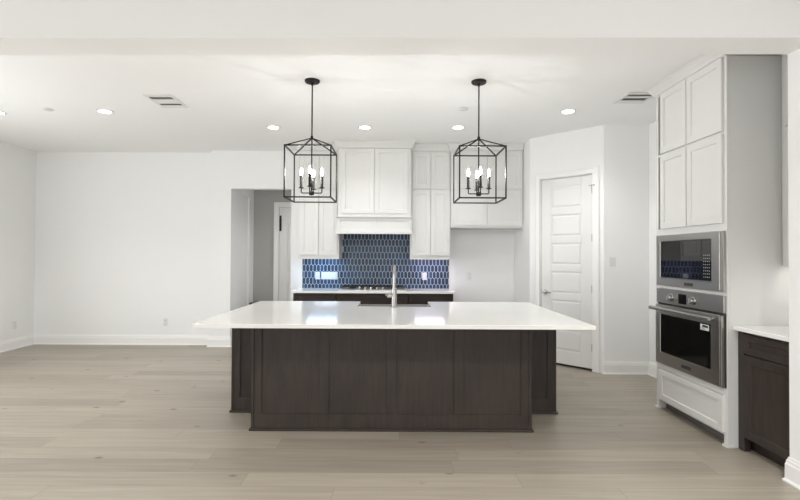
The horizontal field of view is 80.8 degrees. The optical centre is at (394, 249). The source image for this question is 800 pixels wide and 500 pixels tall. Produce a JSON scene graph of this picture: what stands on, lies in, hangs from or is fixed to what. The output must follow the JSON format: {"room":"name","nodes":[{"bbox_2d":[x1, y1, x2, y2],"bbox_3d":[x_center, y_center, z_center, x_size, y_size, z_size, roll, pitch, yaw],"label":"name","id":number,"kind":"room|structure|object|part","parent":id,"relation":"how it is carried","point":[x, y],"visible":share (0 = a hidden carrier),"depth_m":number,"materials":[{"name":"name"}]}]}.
{"room":"kitchen","nodes":[
{"label":"kitchen","id":0,"kind":"room"},
{"bbox_2d":[0,141,35,340],"bbox_3d":[-5.760,-0.106,1.541,0.120,3.050,12.120,0,-1,0],"label":"wall","id":1,"kind":"structure","parent":0,"point":[17,164],"depth_m":7.09,"materials":[{"name":"paint"}]},
{"bbox_2d":[12,321,16,328],"bbox_3d":[-5.701,1.124,7.057,0.010,0.116,0.072,0,-1,0],"label":"wall outlet","id":2,"kind":"object","parent":1,"relation":"attached to","point":[14,322],"visible":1,"depth_m":7.05,"materials":[{"name":"white plastic"}]},
{"bbox_2d":[0,334,231,352],"bbox_3d":[-4.116,1.349,1.584,3.182,0.158,11.980,0,-1,0],"label":"baseboard","id":3,"kind":"structure","parent":1,"relation":"attached to","point":[49,339],"depth_m":7.42,"materials":[{"name":"paint"}]},
{"bbox_2d":[34,152,210,334],"bbox_3d":[-4.285,-0.029,7.526,2.830,3.050,0.150,0,-1,0],"label":"wall","id":4,"kind":"structure","parent":0,"point":[122,239],"depth_m":7.45,"materials":[{"name":"paint"}]},
{"bbox_2d":[164,318,167,325],"bbox_3d":[-3.616,1.139,7.432,0.072,0.116,0.010,0,-1,0],"label":"wall outlet","id":5,"kind":"object","parent":4,"relation":"attached to","point":[165,319],"visible":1,"depth_m":7.43,"materials":[{"name":"white plastic"}]},
{"bbox_2d":[237,190,253,308],"bbox_3d":[-2.623,0.136,8.099,0.155,2.750,1.000,0,-1,0],"label":"wall","id":6,"kind":"structure","parent":0,"point":[245,209],"depth_m":8.10,"materials":[{"name":"paint"}]},
{"bbox_2d":[253,190,290,301],"bbox_3d":[-1.233,0.149,8.539,2.865,2.750,0.120,0,-1,0],"label":"wall","id":7,"kind":"structure","parent":0,"point":[263,246],"depth_m":8.48,"materials":[{"name":"paint"}]},
{"bbox_2d":[273,202,290,300],"bbox_3d":[-1.719,0.330,8.464,0.915,2.380,0.025,0,-1,0],"label":"trim","id":8,"kind":"structure","parent":7,"relation":"attached to","point":[277,205],"depth_m":8.46,"materials":[{"name":"paint"}]},
{"bbox_2d":[279,208,290,300],"bbox_3d":[-1.719,0.373,8.465,0.721,2.275,0.018,0,-1,0],"label":"door","id":9,"kind":"structure","parent":7,"relation":"in","point":[284,213],"depth_m":8.47,"materials":[{"name":"paint"}]},
{"bbox_2d":[0,54,700,152],"bbox_3d":[-1.287,-1.649,2.369,9.210,0.100,13.900,0,-1,0],"label":"ceiling","id":10,"kind":"structure","parent":0,"point":[231,100],"depth_m":4.88,"materials":[{"name":"paint"}]},
{"bbox_2d":[96,109,113,113],"bbox_3d":[-3.279,-1.569,5.324,0.175,0.009,0.175,0,-1,0],"label":"recessed light","id":11,"kind":"object","parent":10,"relation":"in","point":[106,111],"visible":1,"depth_m":5.31,"materials":[{"name":"white plastic"}]},
{"bbox_2d":[143,94,188,107],"bbox_3d":[-2.407,-1.569,4.964,0.290,0.008,0.410,0,-1,0],"label":"ceiling vent","id":12,"kind":"object","parent":10,"relation":"in","point":[163,100],"visible":1,"depth_m":4.92,"materials":[{"name":"white plastic"}]},
{"bbox_2d":[266,125,280,128],"bbox_3d":[-1.533,-1.553,5.955,0.175,0.009,0.175,0,-1,0],"label":"recessed light","id":13,"kind":"object","parent":10,"relation":"in","point":[268,126],"visible":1,"depth_m":5.94,"materials":[{"name":"white plastic"}]},
{"bbox_2d":[283,78,336,202],"bbox_3d":[-0.765,-1.016,4.352,0.425,1.113,0.425,0,-1,0],"label":"pendant lantern","id":14,"kind":"object","parent":10,"relation":"hanging from","point":[311,81],"visible":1,"depth_m":4.34,"materials":[{"name":"black metal"}]},
{"bbox_3d":[-0.765,-1.033,4.352,0.013,1.020,0.013,0,-1,0],"label":"rod","id":15,"kind":"part","parent":14,"relation":"part of","materials":[{"name":"black metal"}]},
{"bbox_2d":[358,125,371,128],"bbox_3d":[-0.372,-1.548,5.933,0.175,0.009,0.175,0,-1,0],"label":"recessed light","id":16,"kind":"object","parent":10,"relation":"in","point":[360,126],"visible":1,"depth_m":5.92,"materials":[{"name":"white plastic"}]},
{"bbox_2d":[0,0,799,54],"bbox_3d":[-1.238,-1.412,2.911,8.910,0.360,0.235,0,-1,0],"label":"ceiling beam","id":17,"kind":"structure","parent":10,"relation":"attached to","point":[27,27],"depth_m":2.79,"materials":[{"name":"paint"}]},
{"bbox_2d":[451,125,464,128],"bbox_3d":[0.799,-1.542,5.912,0.175,0.009,0.175,0,-1,0],"label":"recessed light","id":18,"kind":"object","parent":10,"relation":"in","point":[454,126],"visible":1,"depth_m":5.90,"materials":[{"name":"white plastic"}]},
{"bbox_2d":[459,107,468,110],"bbox_3d":[0.765,-1.547,5.175,0.103,0.017,0.103,0,-1,0],"label":"ceiling detector","id":19,"kind":"object","parent":10,"relation":"attached to","point":[462,108],"visible":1,"depth_m":5.15,"materials":[{"name":"plastic"}]},
{"bbox_2d":[453,78,506,203],"bbox_3d":[0.780,-1.008,4.352,0.425,1.113,0.425,0,-1,0],"label":"pendant lantern","id":20,"kind":"object","parent":10,"relation":"hanging from","point":[476,82],"visible":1,"depth_m":4.34,"materials":[{"name":"black metal"}]},
{"bbox_3d":[0.780,-1.025,4.352,0.013,1.020,0.013,0,-1,0],"label":"rod","id":21,"kind":"part","parent":20,"relation":"part of","materials":[{"name":"black metal"}]},
{"bbox_2d":[560,109,575,113],"bbox_3d":[1.934,-1.544,5.237,0.175,0.009,0.175,0,-1,0],"label":"recessed light","id":22,"kind":"object","parent":10,"relation":"in","point":[565,111],"visible":1,"depth_m":5.22,"materials":[{"name":"white plastic"}]},
{"bbox_2d":[613,92,652,103],"bbox_3d":[2.455,-1.547,4.784,0.305,0.008,0.330,0,-1,0],"label":"ceiling vent","id":23,"kind":"object","parent":10,"relation":"in","point":[630,97],"visible":0.85,"depth_m":4.79,"materials":[{"name":"white plastic"}]},
{"bbox_2d":[209,151,513,336],"bbox_3d":[-0.425,-0.010,7.451,4.890,3.050,0.300,0,-1,0],"label":"wall","id":24,"kind":"structure","parent":0,"point":[488,255],"depth_m":7.30,"materials":[{"name":"paint"}]},
{"bbox_2d":[294,143,338,188],"bbox_3d":[-1.130,-1.212,7.051,0.660,0.661,0.525,0,-1,0],"label":"upper cabinet","id":25,"kind":"object","parent":24,"relation":"attached to","point":[318,162],"visible":0.55,"depth_m":6.84,"materials":[{"name":"white paint"}]},
{"bbox_3d":[-1.236,-1.164,6.844,0.265,0.535,0.020,0,-1,0],"label":"door","id":26,"kind":"part","parent":25,"relation":"part of","materials":[{"name":"white paint"}]},
{"bbox_3d":[-1.129,-1.494,7.054,0.660,0.096,0.525,0,-1,0],"label":"crown molding","id":27,"kind":"part","parent":25,"relation":"part of","materials":[{"name":"white paint"}]},
{"bbox_3d":[-0.959,-1.162,6.844,0.265,0.535,0.020,0,-1,0],"label":"door","id":28,"kind":"part","parent":25,"relation":"part of","materials":[{"name":"white paint"}]},
{"bbox_2d":[298,189,342,258],"bbox_3d":[-1.101,-0.374,7.064,0.594,1.014,0.479,0,-1,0],"label":"upper cabinet","id":29,"kind":"object","parent":24,"relation":"attached to","point":[317,228],"visible":0.78,"depth_m":6.83,"materials":[{"name":"white paint"}]},
{"bbox_3d":[-1.240,-0.400,6.835,0.265,0.944,0.020,0,-1,0],"label":"door","id":30,"kind":"part","parent":29,"relation":"part of","materials":[{"name":"white paint"}]},
{"bbox_3d":[-1.104,0.125,7.062,0.594,0.016,0.446,0,-1,0],"label":"light rail","id":31,"kind":"part","parent":29,"relation":"part of","materials":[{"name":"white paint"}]},
{"bbox_3d":[-0.963,-0.399,6.835,0.265,0.944,0.020,0,-1,0],"label":"door","id":32,"kind":"part","parent":29,"relation":"part of","materials":[{"name":"white paint"}]},
{"bbox_2d":[333,140,415,215],"bbox_3d":[-0.283,-1.010,6.969,1.163,1.057,0.685,0,-1,0],"label":"upper cabinet","id":33,"kind":"object","parent":24,"relation":"attached to","point":[374,177],"visible":0.81,"depth_m":6.68,"materials":[{"name":"white paint"}]},
{"bbox_3d":[-0.522,-0.982,6.682,0.466,0.920,0.020,0,-1,0],"label":"door","id":34,"kind":"part","parent":33,"relation":"part of","materials":[{"name":"white paint"}]},
{"bbox_2d":[335,216,411,233],"bbox_3d":[-0.294,-0.352,6.971,1.092,0.258,0.640,0,-1,0],"label":"range hood","id":35,"kind":"object","parent":33,"relation":"attached to","point":[345,224],"visible":1,"depth_m":6.68,"materials":[{"name":"white paint"}]},
{"bbox_3d":[-0.281,-1.491,6.974,1.163,0.096,0.685,0,-1,0],"label":"crown molding","id":36,"kind":"part","parent":33,"relation":"part of","materials":[{"name":"white paint"}]},
{"bbox_3d":[-0.045,-0.979,6.682,0.466,0.920,0.020,0,-1,0],"label":"door","id":37,"kind":"part","parent":33,"relation":"part of","materials":[{"name":"white paint"}]},
{"bbox_2d":[302,234,448,287],"bbox_3d":[-0.291,0.152,7.293,2.275,0.877,0.012,0,-1,0],"label":"tile backsplash","id":38,"kind":"structure","parent":24,"relation":"attached to","point":[367,259],"depth_m":7.29,"materials":[{"name":"tile"}]},
{"bbox_2d":[315,272,319,278],"bbox_3d":[-1.192,0.397,7.279,0.072,0.116,0.010,0,-1,0],"label":"wall outlet","id":39,"kind":"object","parent":38,"relation":"attached to","point":[317,274],"visible":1,"depth_m":7.28,"materials":[{"name":"white plastic"}]},
{"bbox_2d":[321,272,337,278],"bbox_3d":[-1.006,0.395,7.279,0.248,0.094,0.010,0,-1,0],"label":"switch plate","id":40,"kind":"object","parent":38,"relation":"attached to","point":[324,275],"visible":1,"depth_m":7.27,"materials":[{"name":"white plastic"}]},
{"bbox_2d":[422,273,426,279],"bbox_3d":[0.466,0.407,7.279,0.072,0.116,0.010,0,-1,0],"label":"wall outlet","id":41,"kind":"object","parent":38,"relation":"attached to","point":[424,275],"visible":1,"depth_m":7.28,"materials":[{"name":"white plastic"}]},
{"bbox_2d":[409,190,450,259],"bbox_3d":[0.522,-0.366,7.064,0.583,1.014,0.479,0,-1,0],"label":"upper cabinet","id":42,"kind":"object","parent":24,"relation":"attached to","point":[429,239],"visible":0.87,"depth_m":6.83,"materials":[{"name":"white paint"}]},
{"bbox_3d":[0.387,-0.392,6.835,0.260,0.944,0.020,0,-1,0],"label":"door","id":43,"kind":"part","parent":42,"relation":"part of","materials":[{"name":"white paint"}]},
{"bbox_3d":[0.520,0.133,7.062,0.583,0.016,0.446,0,-1,0],"label":"light rail","id":44,"kind":"part","parent":42,"relation":"part of","materials":[{"name":"white paint"}]},
{"bbox_3d":[0.658,-0.391,6.835,0.260,0.944,0.020,0,-1,0],"label":"door","id":45,"kind":"part","parent":42,"relation":"part of","materials":[{"name":"white paint"}]},
{"bbox_2d":[411,144,450,189],"bbox_3d":[0.527,-1.204,7.051,0.583,0.661,0.525,0,-1,0],"label":"upper cabinet","id":46,"kind":"object","parent":24,"relation":"attached to","point":[430,163],"visible":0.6,"depth_m":6.84,"materials":[{"name":"white paint"}]},
{"bbox_3d":[0.391,-1.156,6.844,0.260,0.535,0.020,0,-1,0],"label":"door","id":47,"kind":"part","parent":46,"relation":"part of","materials":[{"name":"white paint"}]},
{"bbox_3d":[0.528,-1.486,7.054,0.582,0.096,0.525,0,-1,0],"label":"crown molding","id":48,"kind":"part","parent":46,"relation":"part of","materials":[{"name":"white paint"}]},
{"bbox_3d":[0.662,-1.154,6.844,0.260,0.535,0.020,0,-1,0],"label":"door","id":49,"kind":"part","parent":46,"relation":"part of","materials":[{"name":"white paint"}]},
{"bbox_2d":[466,273,470,279],"bbox_3d":[1.153,0.411,7.291,0.072,0.116,0.010,0,-1,0],"label":"wall outlet","id":50,"kind":"object","parent":24,"relation":"attached to","point":[468,275],"visible":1,"depth_m":7.29,"materials":[{"name":"white plastic"}]},
{"bbox_2d":[447,143,523,189],"bbox_3d":[1.306,-1.200,7.021,1.104,0.661,0.585,0,-1,0],"label":"upper cabinet","id":51,"kind":"object","parent":24,"relation":"attached to","point":[514,150],"visible":0.66,"depth_m":6.78,"materials":[{"name":"white paint"}]},
{"bbox_3d":[1.089,-1.153,6.784,0.487,0.535,0.020,0,-1,0],"label":"door","id":52,"kind":"part","parent":51,"relation":"part of","materials":[{"name":"white paint"}]},
{"bbox_3d":[1.307,-1.482,7.024,1.104,0.096,0.585,0,-1,0],"label":"crown molding","id":53,"kind":"part","parent":51,"relation":"part of","materials":[{"name":"white paint"}]},
{"bbox_3d":[1.588,-1.150,6.784,0.487,0.535,0.020,0,-1,0],"label":"door","id":54,"kind":"part","parent":51,"relation":"part of","materials":[{"name":"white paint"}]},
{"bbox_2d":[450,189,522,229],"bbox_3d":[1.336,-0.594,7.037,1.038,0.550,0.539,0,-1,0],"label":"upper cabinet","id":55,"kind":"object","parent":24,"relation":"attached to","point":[507,214],"visible":0.84,"depth_m":6.78,"materials":[{"name":"white paint"}]},
{"bbox_3d":[1.087,-0.607,6.778,0.487,0.508,0.020,0,-1,0],"label":"door","id":56,"kind":"part","parent":55,"relation":"part of","materials":[{"name":"white paint"}]},
{"bbox_3d":[1.586,-0.605,6.778,0.487,0.508,0.020,0,-1,0],"label":"door","id":57,"kind":"part","parent":55,"relation":"part of","materials":[{"name":"white paint"}]},
{"bbox_2d":[0,344,799,499],"bbox_3d":[-1.303,1.491,2.333,9.210,0.080,13.900,0,-1,0],"label":"floor","id":58,"kind":"structure","parent":0,"point":[78,422],"depth_m":3.46,"materials":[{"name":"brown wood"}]},
{"bbox_2d":[293,293,335,300],"bbox_3d":[-1.148,1.060,6.987,0.601,0.891,0.598,0,-1,0],"label":"base cabinet","id":59,"kind":"object","parent":58,"relation":"on","point":[296,296],"visible":0.17,"depth_m":6.70,"materials":[{"name":"brown wood"}]},
{"bbox_2d":[336,293,407,303],"bbox_3d":[-0.323,1.065,6.987,1.041,0.891,0.598,0,-1,0],"label":"base cabinet","id":60,"kind":"object","parent":58,"relation":"on","point":[365,298],"visible":0.2,"depth_m":6.70,"materials":[{"name":"brown wood"}]},
{"bbox_2d":[291,288,455,293],"bbox_3d":[-0.299,0.603,6.965,2.324,0.030,0.654,0,-1,0],"label":"countertop","id":61,"kind":"structure","parent":60,"relation":"on","point":[299,290],"depth_m":6.64,"materials":[{"name":"white stone"}]},
{"bbox_2d":[338,285,406,290],"bbox_3d":[-0.315,0.559,6.961,0.975,0.058,0.535,0,-1,0],"label":"gas cooktop","id":62,"kind":"object","parent":61,"relation":"in","point":[344,287],"visible":0.93,"depth_m":6.89,"materials":[{"name":"metal"}]},
{"bbox_2d":[229,328,557,431],"bbox_3d":[-0.005,1.042,4.529,2.978,0.882,1.429,0,-1,0],"label":"kitchen island","id":63,"kind":"object","parent":58,"relation":"on","point":[288,379],"visible":0.7,"depth_m":3.84,"materials":[{"name":"brown wood"}]},
{"bbox_3d":[-1.471,1.037,4.747,0.020,0.882,0.953,0,-1,0],"label":"panel","id":64,"kind":"part","parent":63,"relation":"part of","materials":[{"name":"brown wood"}]},
{"bbox_3d":[-1.312,1.032,4.284,0.299,0.882,0.022,0,-1,0],"label":"panel","id":65,"kind":"part","parent":63,"relation":"part of","materials":[{"name":"brown wood"}]},
{"bbox_3d":[-1.156,1.031,4.060,0.022,0.882,0.466,0,-1,0],"label":"panel","id":66,"kind":"part","parent":63,"relation":"part of","materials":[{"name":"brown wood"}]},
{"bbox_3d":[-0.007,1.473,4.514,2.978,0.019,1.409,0,-1,0],"label":"shoe molding","id":67,"kind":"part","parent":63,"relation":"part of","materials":[{"name":"brown wood"}]},
{"bbox_2d":[192,301,595,329],"bbox_3d":[-0.003,0.582,4.380,3.000,0.030,1.778,0,-1,0],"label":"island countertop","id":68,"kind":"structure","parent":63,"relation":"on","point":[261,314],"depth_m":3.93,"materials":[{"name":"white stone"}]},
{"bbox_2d":[385,265,396,307],"bbox_3d":[-0.030,0.360,4.758,0.121,0.423,0.308,0,-1,0],"label":"kitchen faucet","id":69,"kind":"object","parent":68,"relation":"on","point":[393,295],"visible":1,"depth_m":4.65,"materials":[{"name":"silver metal"}]},
{"bbox_3d":[-0.001,0.268,4.782,0.035,0.238,0.255,0,-1,0],"label":"spout","id":70,"kind":"part","parent":69,"relation":"part of","materials":[{"name":"silver metal"}]},
{"bbox_2d":[360,304,428,306],"bbox_3d":[-0.004,0.715,5.004,0.766,0.217,0.540,0,-1,0],"label":"farmhouse sink","id":71,"kind":"object","parent":68,"relation":"in","point":[374,305],"visible":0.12,"depth_m":5.24,"materials":[{"name":"silver metal"}]},
{"bbox_3d":[1.108,1.042,4.060,0.022,0.882,0.466,0,-1,0],"label":"panel","id":72,"kind":"part","parent":63,"relation":"part of","materials":[{"name":"brown wood"}]},
{"bbox_3d":[1.282,1.046,4.284,0.337,0.882,0.022,0,-1,0],"label":"panel","id":73,"kind":"part","parent":63,"relation":"part of","materials":[{"name":"brown wood"}]},
{"bbox_3d":[1.461,1.052,4.747,0.020,0.882,0.953,0,-1,0],"label":"panel","id":74,"kind":"part","parent":63,"relation":"part of","materials":[{"name":"brown wood"}]},
{"bbox_2d":[408,294,452,304],"bbox_3d":[0.519,1.069,6.987,0.635,0.891,0.598,0,-1,0],"label":"base cabinet","id":75,"kind":"object","parent":58,"relation":"on","point":[423,299],"visible":0.16,"depth_m":6.70,"materials":[{"name":"brown wood"}]},
{"bbox_2d":[647,54,788,447],"bbox_3d":[2.777,-0.033,4.043,0.662,3.049,1.029,0,-1,0],"label":"tall cabinet","id":76,"kind":"object","parent":58,"relation":"on","point":[719,116],"visible":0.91,"depth_m":3.56,"materials":[{"name":"white paint"}]},
{"bbox_3d":[2.499,-0.540,4.212,0.020,0.683,0.386,0,-1,0],"label":"door","id":77,"kind":"part","parent":76,"relation":"part of","materials":[{"name":"white paint"}]},
{"bbox_3d":[2.502,-1.183,4.219,0.020,0.563,0.386,0,-1,0],"label":"door","id":78,"kind":"part","parent":76,"relation":"part of","materials":[{"name":"white paint"}]},
{"bbox_2d":[648,288,726,388],"bbox_3d":[2.703,0.702,4.002,0.587,0.696,0.920,0,-1,0],"label":"wall oven","id":79,"kind":"object","parent":76,"relation":"in","point":[691,331],"visible":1,"depth_m":3.89,"materials":[{"name":"metal"}]},
{"bbox_3d":[2.463,0.426,4.210,0.042,0.072,0.072,0,-1,0],"label":"knob","id":80,"kind":"part","parent":79,"relation":"part of","materials":[{"name":"silver metal"}]},
{"bbox_3d":[2.494,0.418,4.000,0.020,0.131,0.910,0,-1,0],"label":"control panel","id":81,"kind":"part","parent":79,"relation":"part of","materials":[{"name":"silver metal"}]},
{"bbox_3d":[2.463,0.422,3.901,0.042,0.072,0.072,0,-1,0],"label":"knob","id":82,"kind":"part","parent":79,"relation":"part of","materials":[{"name":"silver metal"}]},
{"bbox_2d":[656,231,725,291],"bbox_3d":[2.712,0.093,4.004,0.476,0.464,0.910,0,-1,0],"label":"microwave","id":83,"kind":"object","parent":76,"relation":"in","point":[688,260],"visible":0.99,"depth_m":3.91,"materials":[{"name":"silver metal"}]},
{"bbox_3d":[2.491,0.083,4.041,0.007,0.327,0.703,0,-1,0],"label":"glass door","id":84,"kind":"part","parent":83,"relation":"part of","materials":[{"name":"black glass"}]},
{"bbox_3d":[2.490,1.245,3.984,0.020,0.278,0.853,0,-1,0],"label":"drawer","id":85,"kind":"part","parent":76,"relation":"part of","materials":[{"name":"white paint"}]},
{"bbox_3d":[2.516,0.007,4.019,0.020,2.965,0.957,0,-1,0],"label":"frame","id":86,"kind":"part","parent":76,"relation":"part of","materials":[{"name":"white paint"}]},
{"bbox_3d":[2.499,-0.545,3.792,0.020,0.683,0.430,0,-1,0],"label":"door","id":87,"kind":"part","parent":76,"relation":"part of","materials":[{"name":"white paint"}]},
{"bbox_3d":[2.502,-1.188,3.799,0.020,0.563,0.430,0,-1,0],"label":"door","id":88,"kind":"part","parent":76,"relation":"part of","materials":[{"name":"white paint"}]},
{"bbox_3d":[2.785,-1.512,4.067,0.662,0.092,1.017,0,-1,0],"label":"crown molding","id":89,"kind":"part","parent":76,"relation":"part of","materials":[{"name":"white paint"}]},
{"bbox_3d":[2.517,1.475,3.540,0.061,0.018,0.057,0,-1,0],"label":"shoe molding","id":90,"kind":"part","parent":76,"relation":"part of","materials":[{"name":"white paint"}]},
{"bbox_2d":[738,331,789,467],"bbox_3d":[2.838,1.041,3.266,0.530,0.883,0.515,0,-1,0],"label":"base cabinet","id":91,"kind":"object","parent":58,"relation":"on","point":[763,362],"visible":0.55,"depth_m":3.29,"materials":[{"name":"brown wood"}]},
{"bbox_2d":[733,326,788,341],"bbox_3d":[2.824,0.584,3.283,0.562,0.030,0.498,0,-1,0],"label":"countertop","id":92,"kind":"structure","parent":91,"relation":"on","point":[775,332],"depth_m":3.32,"materials":[{"name":"white stone"}]},
{"bbox_3d":[2.584,0.689,3.239,0.020,0.140,0.450,0,-1,0],"label":"drawer","id":93,"kind":"part","parent":91,"relation":"part of","materials":[{"name":"brown wood"}]},
{"bbox_3d":[2.583,1.073,3.235,0.020,0.607,0.450,0,-1,0],"label":"door","id":94,"kind":"part","parent":91,"relation":"part of","materials":[{"name":"brown wood"}]},
{"bbox_2d":[514,139,529,302],"bbox_3d":[1.920,-0.005,6.883,0.120,3.050,0.835,0,-1,0],"label":"wall","id":95,"kind":"structure","parent":0,"point":[522,235],"depth_m":6.73,"materials":[{"name":"paint"}]},
{"bbox_2d":[530,125,602,372],"bbox_3d":[2.252,-0.012,6.158,0.990,3.050,0.120,0,-1,45],"label":"wall","id":96,"kind":"structure","parent":0,"point":[581,148],"depth_m":6.07,"materials":[{"name":"paint"}]},
{"bbox_2d":[534,166,598,372],"bbox_3d":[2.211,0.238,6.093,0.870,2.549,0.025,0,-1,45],"label":"trim","id":97,"kind":"structure","parent":96,"relation":"attached to","point":[594,170],"depth_m":5.83,"materials":[{"name":"paint"}]},
{"bbox_2d":[541,175,594,368],"bbox_3d":[2.233,0.270,6.081,0.731,2.425,0.101,0,-1,45],"label":"door","id":98,"kind":"structure","parent":96,"relation":"in","point":[566,277],"depth_m":6.07,"materials":[{"name":"paint"}]},
{"bbox_2d":[602,361,656,378],"bbox_3d":[2.812,1.425,5.112,0.581,0.158,1.257,0,-1,0],"label":"baseboard","id":99,"kind":"structure","parent":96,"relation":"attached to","point":[608,367],"depth_m":5.71,"materials":[{"name":"paint"}]},
{"bbox_2d":[603,124,648,360],"bbox_3d":[2.895,-0.013,5.806,0.670,3.050,0.120,0,-1,0],"label":"wall","id":100,"kind":"structure","parent":0,"point":[625,147],"depth_m":5.75,"materials":[{"name":"paint"}]},
{"bbox_2d":[610,257,615,266],"bbox_3d":[2.664,0.146,5.739,0.072,0.116,0.010,0,-1,0],"label":"light switch","id":101,"kind":"object","parent":100,"relation":"attached to","point":[612,259],"visible":1,"depth_m":5.74,"materials":[{"name":"white plastic"}]},
{"bbox_2d":[649,121,656,363],"bbox_3d":[3.170,-0.028,4.378,0.120,3.050,2.735,0,-1,0],"label":"wall","id":102,"kind":"structure","parent":0,"point":[652,127],"depth_m":5.67,"materials":[{"name":"paint"}]},
{"bbox_2d":[788,48,799,461],"bbox_3d":[2.878,-0.089,-0.753,0.704,3.050,7.532,0,-1,0],"label":"wall","id":103,"kind":"structure","parent":0,"point":[793,57],"depth_m":2.97,"materials":[{"name":"paint"}]},
{"bbox_2d":[781,54,788,266],"bbox_3d":[3.006,-0.680,3.284,0.210,1.603,0.523,0,-1,0],"label":"upper cabinet","id":104,"kind":"object","parent":103,"relation":"attached to","point":[784,57],"visible":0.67,"depth_m":3.49,"materials":[{"name":"white paint"}]},
{"bbox_3d":[2.914,-1.200,3.274,0.020,0.545,0.480,0,-1,0],"label":"door","id":105,"kind":"part","parent":104,"relation":"part of","materials":[{"name":"white paint"}]},
{"bbox_3d":[2.910,-0.405,3.265,0.020,1.005,0.480,0,-1,0],"label":"door","id":106,"kind":"part","parent":104,"relation":"part of","materials":[{"name":"white paint"}]},
{"bbox_2d":[782,457,799,489],"bbox_3d":[2.543,1.356,-0.646,0.101,0.158,7.339,0,-1,0],"label":"baseboard","id":107,"kind":"structure","parent":103,"relation":"attached to","point":[792,467],"depth_m":2.95,"materials":[{"name":"paint"}]}
]}

